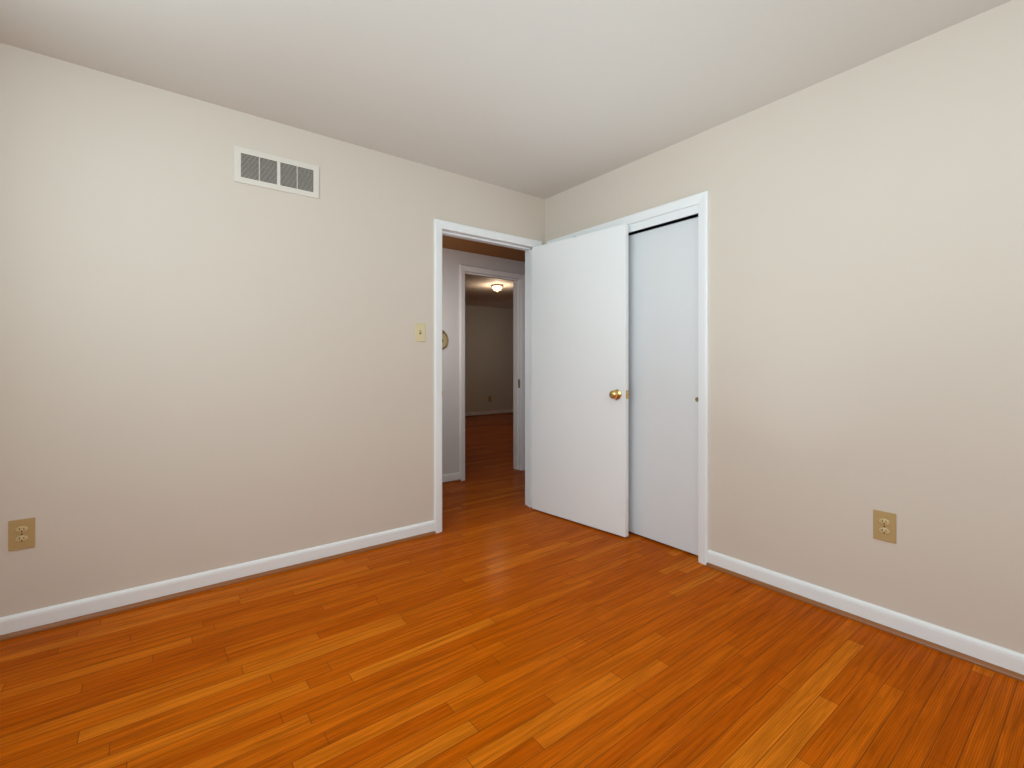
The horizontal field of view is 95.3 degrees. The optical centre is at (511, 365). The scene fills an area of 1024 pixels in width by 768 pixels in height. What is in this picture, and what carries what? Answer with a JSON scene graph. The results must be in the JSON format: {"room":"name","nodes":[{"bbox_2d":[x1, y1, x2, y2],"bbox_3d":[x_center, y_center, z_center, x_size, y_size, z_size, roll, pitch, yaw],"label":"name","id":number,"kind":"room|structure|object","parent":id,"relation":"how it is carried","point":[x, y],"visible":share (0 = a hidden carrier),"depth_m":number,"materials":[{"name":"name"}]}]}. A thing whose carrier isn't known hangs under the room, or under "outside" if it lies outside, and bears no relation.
{"room":"empty bedroom","nodes":[
{"label":"empty bedroom","id":0,"kind":"room"},
{"bbox_2d":[0,43,544,616],"bbox_3d":[-0.799,-0.102,2.976,4.260,2.440,0.120,0,0,-37],"label":"wall","id":1,"kind":"structure","parent":0,"point":[208,361],"depth_m":2.31,"materials":[{"name":"paint"}]},
{"bbox_2d":[8,517,34,550],"bbox_3d":[-2.043,0.703,1.944,0.078,0.125,0.007,0,0,-37],"label":"outlet","id":2,"kind":"object","parent":1,"relation":"attached to","point":[21,533],"visible":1,"depth_m":1.94,"materials":[{"name":"brown plastic"}]},
{"bbox_2d":[0,520,435,641],"bbox_3d":[-1.419,1.075,2.407,2.283,0.087,0.030,0,0,-37],"label":"baseboard","id":3,"kind":"structure","parent":1,"relation":"attached to","point":[51,617],"depth_m":2.29,"materials":[{"name":"white paint"}]},
{"bbox_2d":[234,145,318,198],"bbox_3d":[-1.268,-1.045,2.536,0.420,0.186,0.008,0,0,-37],"label":"air vent","id":4,"kind":"object","parent":1,"relation":"in","point":[263,169],"visible":1,"depth_m":2.53,"materials":[{"name":"beige metal"}]},
{"bbox_2d":[415,323,424,341],"bbox_3d":[-0.596,-0.217,3.043,0.073,0.118,0.018,0,0,-37],"label":"light switch","id":5,"kind":"object","parent":1,"relation":"attached to","point":[419,331],"visible":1,"depth_m":3.04,"materials":[{"name":"beige plastic"}]},
{"bbox_2d":[434,218,541,532],"bbox_3d":[-0.183,0.088,3.446,0.860,2.060,0.124,0,0,-37],"label":"door frame","id":6,"kind":"structure","parent":1,"relation":"in","point":[528,375],"depth_m":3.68,"materials":[{"name":"white paint"}]},
{"bbox_2d":[532,224,628,536],"bbox_3d":[0.455,0.096,3.324,0.159,2.025,0.858,0,0,-43],"label":"bedroom door","id":7,"kind":"structure","parent":6,"relation":"attached to","point":[580,394],"depth_m":3.26,"materials":[{"name":"white paint"}]},
{"bbox_2d":[442,248,524,474],"bbox_3d":[0.855,-0.102,5.637,7.920,2.440,0.120,0,0,-37],"label":"wall","id":8,"kind":"structure","parent":0,"point":[452,260],"depth_m":4.47,"materials":[{"name":"paint"}]},
{"bbox_2d":[442,330,448,349],"bbox_3d":[-0.653,-0.240,4.399,0.124,0.191,0.028,0,0,-37],"label":"thermostat","id":9,"kind":"object","parent":8,"relation":"attached to","point":[445,340],"visible":0.65,"depth_m":4.41,"materials":[{"name":"gold metal"}]},
{"bbox_2d":[442,472,460,484],"bbox_3d":[-1.325,1.075,3.876,2.078,0.087,0.030,0,0,-37],"label":"baseboard","id":10,"kind":"structure","parent":8,"relation":"attached to","point":[452,477],"depth_m":4.44,"materials":[{"name":"white paint"}]},
{"bbox_2d":[460,264,524,480],"bbox_3d":[-0.222,0.070,4.814,0.814,2.097,0.153,0,0,-37],"label":"door frame","id":11,"kind":"structure","parent":8,"relation":"attached to","point":[463,268],"depth_m":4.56,"materials":[{"name":"white paint"}]},
{"bbox_2d":[442,235,524,261],"bbox_3d":[0.286,-1.147,4.504,5.400,0.070,0.990,0,0,-37],"label":"ceiling","id":12,"kind":"structure","parent":0,"point":[459,244],"depth_m":4.43,"materials":[{"name":"beige paint"}]},
{"bbox_2d":[465,305,512,412],"bbox_3d":[-1.530,-0.102,9.843,6.840,2.440,0.120,0,0,-37],"label":"wall","id":13,"kind":"structure","parent":0,"point":[488,351],"depth_m":10.53,"materials":[{"name":"paint"}]},
{"bbox_2d":[465,410,512,416],"bbox_3d":[-1.485,1.075,9.784,6.600,0.087,0.030,0,0,-37],"label":"baseboard","id":14,"kind":"structure","parent":13,"relation":"attached to","point":[500,411],"depth_m":10.53,"materials":[{"name":"white paint"}]},
{"bbox_2d":[0,0,1011,308],"bbox_3d":[0.440,-1.352,5.357,9.120,0.060,9.640,0,0,-37],"label":"ceiling","id":15,"kind":"structure","parent":0,"point":[544,98],"depth_m":2.03,"materials":[{"name":"paint"}]},
{"bbox_2d":[491,284,503,291],"bbox_3d":[-0.244,-1.266,7.667,0.212,0.111,0.212,0,0,-37],"label":"light","id":16,"kind":"object","parent":15,"relation":"attached to","point":[497,287],"visible":1,"depth_m":7.60,"materials":[{"name":"white glass"}]},
{"bbox_2d":[0,413,1023,767],"bbox_3d":[0.440,1.148,5.357,9.120,0.060,9.640,0,0,-37],"label":"floor","id":17,"kind":"structure","parent":0,"point":[496,623],"depth_m":1.70,"materials":[{"name":"brown wood"}]},
{"bbox_2d":[628,216,697,235],"bbox_3d":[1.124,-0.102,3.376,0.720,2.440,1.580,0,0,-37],"label":"door track","id":18,"kind":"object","parent":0,"point":[662,226],"depth_m":3.69,"materials":[{"name":"metal"}]},
{"bbox_2d":[545,0,1023,653],"bbox_3d":[1.410,-0.102,2.310,0.120,2.440,3.620,0,0,-37],"label":"wall","id":19,"kind":"structure","parent":0,"point":[865,288],"depth_m":2.01,"materials":[{"name":"paint"}]},
{"bbox_2d":[547,191,708,564],"bbox_3d":[0.736,0.070,3.179,0.138,2.097,1.344,0,0,-37],"label":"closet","id":20,"kind":"structure","parent":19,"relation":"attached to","point":[698,371],"depth_m":2.86,"materials":[{"name":"white paint"}]},
{"bbox_2d":[706,550,1023,681],"bbox_3d":[1.724,1.075,1.775,0.030,0.087,2.088,0,0,-37],"label":"baseboard","id":21,"kind":"structure","parent":19,"relation":"attached to","point":[848,604],"depth_m":1.98,"materials":[{"name":"white paint"}]},
{"bbox_2d":[873,509,895,543],"bbox_3d":[1.581,0.683,1.981,0.007,0.125,0.078,0,0,-37],"label":"outlet","id":22,"kind":"object","parent":19,"relation":"attached to","point":[884,526],"visible":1,"depth_m":1.98,"materials":[{"name":"brown plastic"}]}
]}

